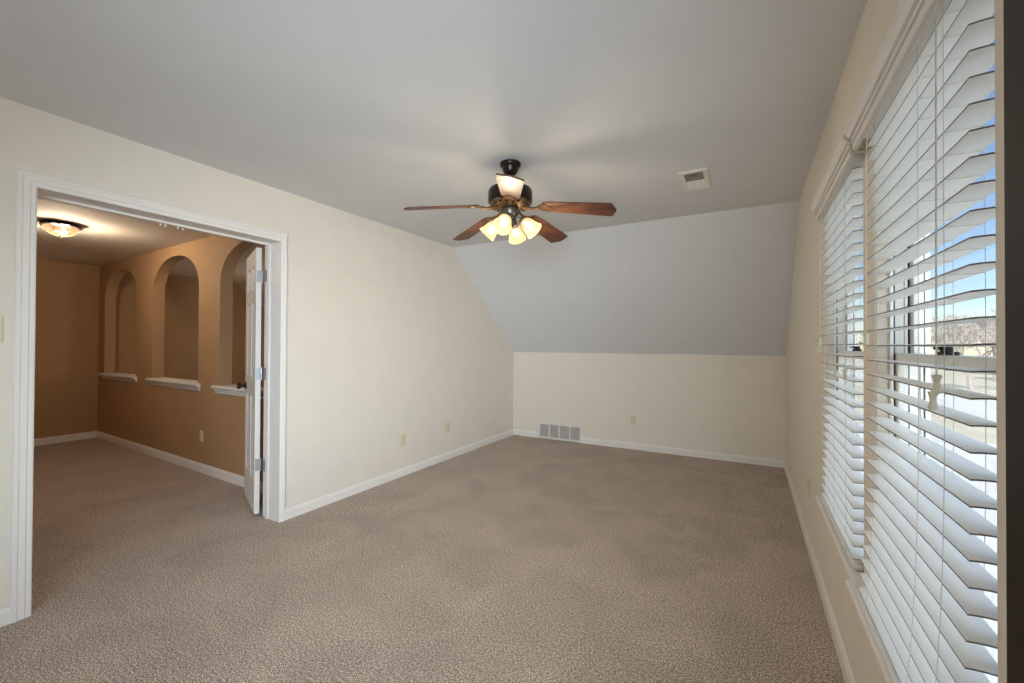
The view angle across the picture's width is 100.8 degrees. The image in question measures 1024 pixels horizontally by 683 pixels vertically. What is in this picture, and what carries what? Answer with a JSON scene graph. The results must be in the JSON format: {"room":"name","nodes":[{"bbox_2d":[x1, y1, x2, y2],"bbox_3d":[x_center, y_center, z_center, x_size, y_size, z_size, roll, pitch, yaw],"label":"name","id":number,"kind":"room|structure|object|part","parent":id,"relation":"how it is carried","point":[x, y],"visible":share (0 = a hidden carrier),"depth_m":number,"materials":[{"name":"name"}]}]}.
{"room":"empty bonus room","nodes":[
{"label":"empty bonus room","id":0,"kind":"room"},
{"bbox_2d":[34,258,264,438],"bbox_3d":[-5.804,0.087,5.902,0.100,2.485,6.416,0,-1,29],"label":"wall","id":1,"kind":"structure","parent":0,"point":[67,293],"depth_m":5.78,"materials":[{"name":"beige paint"}]},
{"bbox_2d":[34,431,96,445],"bbox_3d":[-6.544,1.269,4.467,0.014,0.090,3.211,0,-1,29],"label":"baseboard","id":2,"kind":"structure","parent":1,"relation":"attached to","point":[86,435],"depth_m":5.59,"materials":[{"name":"white paint"}]},
{"bbox_2d":[36,198,264,281],"bbox_3d":[-4.121,-1.113,4.096,4.803,0.100,5.090,0,-1,29],"label":"ceiling","id":3,"kind":"structure","parent":0,"point":[105,237],"depth_m":4.43,"materials":[{"name":"paint"}]},
{"bbox_2d":[39,220,82,237],"bbox_3d":[-4.063,-0.998,3.815,0.272,0.136,0.272,0,-1,29],"label":"ceiling light","id":4,"kind":"object","parent":3,"relation":"attached to","point":[61,229],"visible":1,"depth_m":3.75,"materials":[{"name":"white glass"}]},
{"bbox_3d":[-4.063,-0.990,3.815,0.231,0.085,0.231,0,-1,29],"label":"lamp shade","id":5,"kind":"part","parent":4,"relation":"part of","materials":[{"name":"white glass"}]},
{"bbox_2d":[98,235,263,481],"bbox_3d":[-3.711,0.136,4.722,4.706,2.385,0.115,0,-1,31],"label":"wall","id":6,"kind":"structure","parent":0,"point":[170,420],"depth_m":4.61,"materials":[{"name":"beige paint"}]},
{"bbox_2d":[98,372,136,382],"bbox_3d":[-5.074,0.467,5.529,1.196,0.076,0.181,0,-1,31],"label":"ledge","id":7,"kind":"object","parent":6,"relation":"attached to","point":[126,377],"visible":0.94,"depth_m":5.47,"materials":[{"name":"white paint"}]},
{"bbox_2d":[145,377,199,390],"bbox_3d":[-3.704,0.467,4.699,1.256,0.076,0.181,0,-1,31],"label":"ledge","id":8,"kind":"object","parent":6,"relation":"attached to","point":[167,382],"visible":0.94,"depth_m":4.64,"materials":[{"name":"white paint"}]},
{"bbox_2d":[97,431,262,493],"bbox_3d":[-3.749,1.283,4.657,4.706,0.090,0.014,0,-1,31],"label":"baseboard","id":9,"kind":"structure","parent":6,"relation":"attached to","point":[221,474],"depth_m":4.53,"materials":[{"name":"white paint"}]},
{"bbox_2d":[200,430,203,441],"bbox_3d":[-3.158,0.963,4.305,0.070,0.114,0.009,0,-1,31],"label":"outlet","id":10,"kind":"object","parent":6,"relation":"attached to","point":[201,431],"visible":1,"depth_m":4.30,"materials":[{"name":"beige plastic"}]},
{"bbox_2d":[211,384,263,398],"bbox_3d":[-2.350,0.466,3.878,1.249,0.076,0.181,0,-1,31],"label":"ledge","id":11,"kind":"object","parent":6,"relation":"attached to","point":[231,389],"visible":0.37,"depth_m":3.97,"materials":[{"name":"white paint"}]},
{"bbox_2d":[234,279,264,308],"bbox_3d":[-2.486,-0.525,6.908,4.703,1.215,1.426,0,-1,29],"label":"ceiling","id":12,"kind":"structure","parent":0,"point":[242,284],"depth_m":7.45,"materials":[{"name":"paint"}]},
{"bbox_2d":[0,97,513,608],"bbox_3d":[-2.117,0.098,2.572,0.185,2.440,8.616,0,-1,29],"label":"wall","id":13,"kind":"structure","parent":0,"point":[389,335],"depth_m":3.53,"materials":[{"name":"beige paint"}]},
{"bbox_2d":[0,317,2,341],"bbox_3d":[-2.365,-0.056,1.924,0.016,0.116,0.070,0,-1,29],"label":"light switch","id":14,"kind":"object","parent":13,"relation":"attached to","point":[1,318],"visible":1,"depth_m":1.95,"materials":[{"name":"beige plastic"}]},
{"bbox_2d":[0,606,10,626],"bbox_3d":[-3.216,1.255,0.408,0.014,0.080,3.589,0,-1,29],"label":"baseboard","id":15,"kind":"structure","parent":13,"relation":"attached to","point":[5,613],"depth_m":1.96,"materials":[{"name":"white paint"}]},
{"bbox_2d":[10,169,286,623],"bbox_3d":[-2.095,0.257,2.610,0.227,2.124,1.329,0,-1,29],"label":"door frame","id":16,"kind":"structure","parent":13,"relation":"attached to","point":[27,182],"depth_m":2.16,"materials":[{"name":"white paint"}]},
{"bbox_2d":[237,247,262,513],"bbox_3d":[-2.107,0.296,3.439,0.171,2.018,0.597,1,-1,-38],"label":"door","id":17,"kind":"structure","parent":16,"relation":"attached to","point":[254,272],"depth_m":3.31,"materials":[{"name":"white paint"}]},
{"bbox_3d":[-2.256,0.376,3.625,0.171,0.062,0.062,1,-1,-38],"label":"knob","id":18,"kind":"part","parent":17,"relation":"part of","materials":[{"name":"brown metal"}]},
{"bbox_3d":[-2.111,0.296,3.444,0.035,2.018,0.585,1,-1,-38],"label":"panel","id":19,"kind":"part","parent":17,"relation":"part of","materials":[{"name":"white paint"}]},
{"bbox_3d":[-1.861,0.244,3.195,0.046,0.090,0.003,0,-1,29],"label":"hinge plate","id":20,"kind":"part","parent":16,"relation":"part of","materials":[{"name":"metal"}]},
{"bbox_3d":[-1.857,-0.495,3.201,0.046,0.090,0.003,0,-1,29],"label":"hinge plate","id":21,"kind":"part","parent":16,"relation":"part of","materials":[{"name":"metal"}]},
{"bbox_2d":[285,429,513,519],"bbox_3d":[-0.832,1.302,4.658,0.014,0.080,3.498,0,-1,29],"label":"baseboard","id":22,"kind":"structure","parent":13,"relation":"attached to","point":[310,505],"depth_m":3.96,"materials":[{"name":"white paint"}]},
{"bbox_2d":[401,434,405,445],"bbox_3d":[-1.082,0.982,4.218,0.009,0.114,0.070,0,-1,29],"label":"outlet","id":23,"kind":"object","parent":13,"relation":"attached to","point":[403,436],"visible":1,"depth_m":4.21,"materials":[{"name":"beige plastic"}]},
{"bbox_2d":[446,422,449,432],"bbox_3d":[-0.734,0.986,4.839,0.009,0.114,0.070,0,-1,29],"label":"outlet","id":24,"kind":"object","parent":13,"relation":"attached to","point":[447,424],"visible":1,"depth_m":4.84,"materials":[{"name":"beige plastic"}]},
{"bbox_2d":[0,435,844,682],"bbox_3d":[-2.687,1.378,2.878,8.497,0.120,8.616,0,-1,29],"label":"floor","id":25,"kind":"structure","parent":0,"point":[514,558],"depth_m":2.38,"materials":[{"name":"beige carpet"}]},
{"bbox_2d":[0,0,867,246],"bbox_3d":[-0.963,-1.190,1.043,3.694,0.120,7.054,0,-1,29],"label":"ceiling","id":26,"kind":"structure","parent":0,"point":[373,110],"depth_m":1.89,"materials":[{"name":"white paint"}]},
{"bbox_2d":[403,159,616,243],"bbox_3d":[0.022,-0.872,2.658,1.226,0.479,1.223,0,-1,29],"label":"ceiling fan","id":27,"kind":"object","parent":26,"relation":"hanging from","point":[510,196],"visible":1,"depth_m":2.57,"materials":[{"name":"brown wood"}]},
{"bbox_3d":[-0.415,-0.793,2.508,0.442,0.090,0.138,0,-1,-18],"label":"blade","id":28,"kind":"part","parent":27,"relation":"part of","materials":[{"name":"brown wood"}]},
{"bbox_3d":[-0.262,-0.788,2.984,0.138,0.090,0.442,1,-1,-36],"label":"blade","id":29,"kind":"part","parent":27,"relation":"part of","materials":[{"name":"brown wood"}]},
{"bbox_3d":[-0.139,-0.698,2.680,0.130,0.130,0.118,0,-1,17],"label":"lamp shade","id":30,"kind":"part","parent":27,"relation":"part of","materials":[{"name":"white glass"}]},
{"bbox_3d":[-0.051,-0.699,2.513,0.118,0.130,0.130,0,-1,17],"label":"lamp shade","id":31,"kind":"part","parent":27,"relation":"part of","materials":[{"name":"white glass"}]},
{"bbox_3d":[-0.046,-0.717,2.531,0.051,0.068,0.069,0,-1,17],"label":"bulb","id":32,"kind":"part","parent":27,"relation":"part of","materials":[{"name":"beige glass"}]},
{"bbox_3d":[-0.010,-0.802,2.210,0.138,0.082,0.443,0,0,0],"label":"blade","id":33,"kind":"part","parent":27,"relation":"part of","materials":[{"name":"brown wood"}]},
{"bbox_3d":[0.028,-0.697,2.768,0.118,0.130,0.130,0,-1,17],"label":"lamp shade","id":34,"kind":"part","parent":27,"relation":"part of","materials":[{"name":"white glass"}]},
{"bbox_3d":[0.058,-0.747,2.619,0.070,0.052,0.052,0,-1,17],"label":"lamp arm","id":35,"kind":"part","parent":27,"relation":"part of","materials":[{"name":"grey metal"}]},
{"bbox_3d":[0.116,-0.698,2.600,0.130,0.130,0.118,0,-1,17],"label":"lamp shade","id":36,"kind":"part","parent":27,"relation":"part of","materials":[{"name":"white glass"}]},
{"bbox_3d":[0.237,-0.786,2.986,0.138,0.090,0.442,0,-1,36],"label":"blade","id":37,"kind":"part","parent":27,"relation":"part of","materials":[{"name":"brown wood"}]},
{"bbox_3d":[0.393,-0.789,2.511,0.442,0.090,0.138,0,-1,18],"label":"blade","id":38,"kind":"part","parent":27,"relation":"part of","materials":[{"name":"brown wood"}]},
{"bbox_2d":[678,168,711,191],"bbox_3d":[1.253,-1.098,2.892,0.176,0.011,0.370,0,-1,29],"label":"ceiling vent","id":39,"kind":"object","parent":26,"relation":"in","point":[698,179],"visible":1,"depth_m":2.88,"materials":[{"name":"white metal"}]},
{"bbox_2d":[453,201,798,355],"bbox_3d":[1.153,-0.530,4.789,3.349,1.357,1.562,0,-1,29],"label":"ceiling","id":40,"kind":"structure","parent":0,"point":[713,283],"depth_m":4.49,"materials":[{"name":"white paint"}]},
{"bbox_2d":[513,352,785,460],"bbox_3d":[1.505,0.757,5.415,3.349,1.203,0.100,0,-1,29],"label":"wall","id":41,"kind":"structure","parent":0,"point":[727,404],"depth_m":5.17,"materials":[{"name":"beige paint"}]},
{"bbox_2d":[514,429,537,437],"bbox_3d":[0.198,1.318,6.077,0.395,0.080,0.014,0,-1,29],"label":"baseboard","id":42,"kind":"structure","parent":41,"relation":"attached to","point":[516,431],"depth_m":6.07,"materials":[{"name":"white paint"}]},
{"bbox_2d":[538,421,581,442],"bbox_3d":[0.653,1.241,5.823,0.646,0.230,0.014,0,-1,29],"label":"air vent","id":43,"kind":"object","parent":41,"relation":"in","point":[547,430],"visible":1,"depth_m":5.82,"materials":[{"name":"white metal"}]},
{"bbox_3d":[0.455,1.242,5.936,0.132,0.172,0.009,0,-1,29],"label":"louver panel","id":44,"kind":"part","parent":43,"relation":"part of","materials":[{"name":"grey metal"}]},
{"bbox_3d":[0.588,1.242,5.862,0.132,0.172,0.009,0,-1,29],"label":"louver panel","id":45,"kind":"part","parent":43,"relation":"part of","materials":[{"name":"grey metal"}]},
{"bbox_3d":[0.720,1.242,5.787,0.132,0.172,0.009,0,-1,29],"label":"louver panel","id":46,"kind":"part","parent":43,"relation":"part of","materials":[{"name":"grey metal"}]},
{"bbox_3d":[0.852,1.242,5.713,0.132,0.172,0.009,0,-1,29],"label":"louver panel","id":47,"kind":"part","parent":43,"relation":"part of","materials":[{"name":"grey metal"}]},
{"bbox_2d":[631,415,635,424],"bbox_3d":[1.530,0.990,5.336,0.070,0.114,0.009,0,-1,29],"label":"outlet","id":48,"kind":"object","parent":41,"relation":"attached to","point":[633,418],"visible":1,"depth_m":5.33,"materials":[{"name":"beige plastic"}]},
{"bbox_2d":[582,437,783,467],"bbox_3d":[1.928,1.318,5.106,2.280,0.080,0.014,0,-1,29],"label":"baseboard","id":49,"kind":"structure","parent":41,"relation":"attached to","point":[627,445],"depth_m":5.01,"materials":[{"name":"white paint"}]},
{"bbox_2d":[785,0,1006,682],"bbox_3d":[0.935,0.098,0.860,0.115,2.440,8.616,0,-1,29],"label":"wall","id":50,"kind":"structure","parent":0,"point":[804,368],"depth_m":1.65,"materials":[{"name":"beige paint"}]},
{"bbox_2d":[807,476,809,496],"bbox_3d":[1.918,0.938,2.738,0.009,0.114,0.070,0,-1,29],"label":"outlet","id":51,"kind":"object","parent":50,"relation":"attached to","point":[808,481],"visible":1,"depth_m":2.73,"materials":[{"name":"beige plastic"}]},
{"bbox_3d":[1.919,0.938,2.737,0.006,0.114,0.070,0,-1,29],"label":"plate","id":52,"kind":"part","parent":51,"relation":"part of","materials":[{"name":"beige plastic"}]},
{"bbox_2d":[784,460,854,682],"bbox_3d":[0.873,1.278,0.881,0.014,0.080,8.416,0,-1,29],"label":"baseboard","id":53,"kind":"structure","parent":50,"relation":"attached to","point":[846,670],"depth_m":2.11,"materials":[{"name":"white paint"}]},
{"bbox_2d":[815,191,863,582],"bbox_3d":[1.410,0.077,1.750,0.157,1.470,0.896,0,-1,29],"label":"window","id":54,"kind":"structure","parent":50,"relation":"in","point":[854,575],"depth_m":2.04,"materials":[{"name":"white plastic"}]},
{"bbox_2d":[810,134,863,570],"bbox_3d":[1.343,0.046,1.747,0.092,1.474,0.868,0,-1,29],"label":"window blind","id":55,"kind":"object","parent":54,"relation":"attached to","point":[838,200],"visible":0.92,"depth_m":1.66,"materials":[{"name":"beige plastic"}]},
{"bbox_3d":[1.500,0.084,1.990,0.054,1.388,0.001,0,-1,29],"label":"ladder cord","id":56,"kind":"part","parent":55,"relation":"part of","materials":[{"name":"white fabric"}]},
{"bbox_3d":[1.376,0.081,1.767,0.054,1.388,0.001,0,-1,29],"label":"ladder cord","id":57,"kind":"part","parent":55,"relation":"part of","materials":[{"name":"white fabric"}]},
{"bbox_3d":[1.374,0.775,1.764,0.050,0.017,0.744,0,-1,29],"label":"rail","id":58,"kind":"part","parent":55,"relation":"part of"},
{"bbox_3d":[1.251,0.079,1.545,0.054,1.388,0.001,0,-1,29],"label":"ladder cord","id":59,"kind":"part","parent":55,"relation":"part of","materials":[{"name":"white fabric"}]},
{"bbox_3d":[1.442,0.077,1.737,0.088,1.470,0.770,0,-1,29],"label":"frame","id":60,"kind":"part","parent":54,"relation":"part of","materials":[{"name":"white plastic"}]},
{"bbox_3d":[1.422,0.414,1.744,0.022,0.749,0.754,0,-1,29],"label":"sash","id":61,"kind":"part","parent":54,"relation":"part of","materials":[{"name":"white plastic"}]},
{"bbox_3d":[1.455,-0.283,1.733,0.022,0.705,0.754,0,-1,29],"label":"sash","id":62,"kind":"part","parent":54,"relation":"part of","materials":[{"name":"white plastic"}]},
{"bbox_2d":[845,13,995,682],"bbox_3d":[0.965,0.069,0.975,0.176,1.470,0.886,0,-1,29],"label":"window","id":63,"kind":"structure","parent":50,"relation":"in","point":[902,353],"depth_m":1.22,"materials":[{"name":"white plastic"}]},
{"bbox_3d":[0.995,0.069,0.939,0.088,1.470,0.712,0,-1,29],"label":"frame","id":64,"kind":"part","parent":63,"relation":"part of","materials":[{"name":"white plastic"}]},
{"bbox_2d":[842,0,997,682],"bbox_3d":[0.924,0.040,1.005,0.096,1.479,0.849,0,-1,29],"label":"window blind","id":65,"kind":"object","parent":63,"relation":"attached to","point":[922,102],"visible":0.98,"depth_m":0.87,"materials":[{"name":"beige plastic"}]},
{"bbox_3d":[1.040,-0.324,1.238,0.009,0.600,0.002,0,-1,29],"label":"pull cord","id":66,"kind":"part","parent":65,"relation":"part of","materials":[{"name":"white fabric"}]},
{"bbox_3d":[0.904,0.771,0.978,0.050,0.017,0.694,0,-1,29],"label":"rail","id":67,"kind":"part","parent":65,"relation":"part of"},
{"bbox_3d":[1.034,0.077,1.185,0.079,1.393,0.001,0,-1,29],"label":"ladder cord","id":68,"kind":"part","parent":65,"relation":"part of","materials":[{"name":"white fabric"}]},
{"bbox_3d":[0.863,0.074,0.879,0.079,1.393,0.001,0,-1,29],"label":"ladder cord","id":69,"kind":"part","parent":65,"relation":"part of","materials":[{"name":"white fabric"}]},
{"bbox_3d":[0.779,-0.260,0.774,0.009,0.738,0.006,0,-1,29],"label":"pull cord","id":70,"kind":"part","parent":65,"relation":"part of","materials":[{"name":"white fabric"}]},
{"bbox_3d":[0.797,0.073,0.762,0.079,1.393,0.001,0,-1,29],"label":"ladder cord","id":71,"kind":"part","parent":65,"relation":"part of","materials":[{"name":"white fabric"}]},
{"bbox_3d":[0.975,0.405,0.946,0.022,0.749,0.696,0,-1,29],"label":"sash","id":72,"kind":"part","parent":63,"relation":"part of","materials":[{"name":"white plastic"}]},
{"bbox_3d":[1.008,-0.292,0.935,0.022,0.705,0.696,0,-1,29],"label":"sash","id":73,"kind":"part","parent":63,"relation":"part of","materials":[{"name":"white plastic"}]},
{"bbox_2d":[1003,0,1023,682],"bbox_3d":[0.439,0.280,0.224,0.103,2.020,0.766,0,-1,29],"label":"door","id":74,"kind":"structure","parent":50,"relation":"in","point":[1013,10],"depth_m":0.53,"materials":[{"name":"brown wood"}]},
{"label":"outside","id":75,"kind":"structure","parent":0,"visible":0},
{"bbox_2d":[857,355,996,443],"bbox_3d":[177.222,5.638,49.578,259.400,0.200,380.000,0,-1,29],"label":"ground","id":76,"kind":"structure","parent":75,"point":[977,433],"depth_m":42.58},
{"bbox_2d":[942,325,980,351],"bbox_3d":[115.296,0.109,108.273,5.718,11.308,8.667,1,-1,-37],"label":"bare tree","id":77,"kind":"object","parent":76,"relation":"on","point":[961,325],"visible":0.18,"depth_m":108.29,"materials":[{"name":"grey plant"}]},
{"bbox_2d":[930,313,995,389],"bbox_3d":[45.258,0.924,42.467,7.132,7.941,6.253,0,-1,26],"label":"bare tree","id":78,"kind":"object","parent":76,"relation":"on","point":[958,330],"visible":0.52,"depth_m":42.60,"materials":[{"name":"grey plant"}]},
{"bbox_2d":[956,324,980,355],"bbox_3d":[138.665,0.060,128.069,7.361,11.996,7.572,0,-1,-17],"label":"bare tree","id":79,"kind":"object","parent":76,"relation":"on","point":[977,348],"visible":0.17,"depth_m":127.16,"materials":[{"name":"grey plant"}]},
{"bbox_2d":[962,308,995,356],"bbox_3d":[72.878,-0.206,62.901,8.977,10.820,9.234,0,-1,29],"label":"bare tree","id":80,"kind":"object","parent":76,"relation":"on","point":[974,326],"visible":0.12,"depth_m":64.54,"materials":[{"name":"grey plant"}]},
{"bbox_2d":[964,320,995,381],"bbox_3d":[61.428,0.494,52.323,7.271,9.099,8.660,0,-1,29],"label":"bare tree","id":81,"kind":"object","parent":76,"relation":"on","point":[991,324],"visible":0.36,"depth_m":53.38,"materials":[{"name":"grey plant"}]},
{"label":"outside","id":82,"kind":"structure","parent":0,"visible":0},
{"bbox_2d":[858,424,997,682],"bbox_3d":[13.347,4.449,10.810,11.300,0.020,28.000,0,-1,29],"label":"driveway","id":83,"kind":"structure","parent":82,"point":[991,460],"depth_m":12.67,"materials":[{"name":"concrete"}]},
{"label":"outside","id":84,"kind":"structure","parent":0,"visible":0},
{"bbox_2d":[857,370,996,421],"bbox_3d":[33.069,4.673,27.263,7.000,0.030,200.000,0,-1,29],"label":"street","id":85,"kind":"structure","parent":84,"point":[973,407],"depth_m":31.55,"materials":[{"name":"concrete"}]}
]}

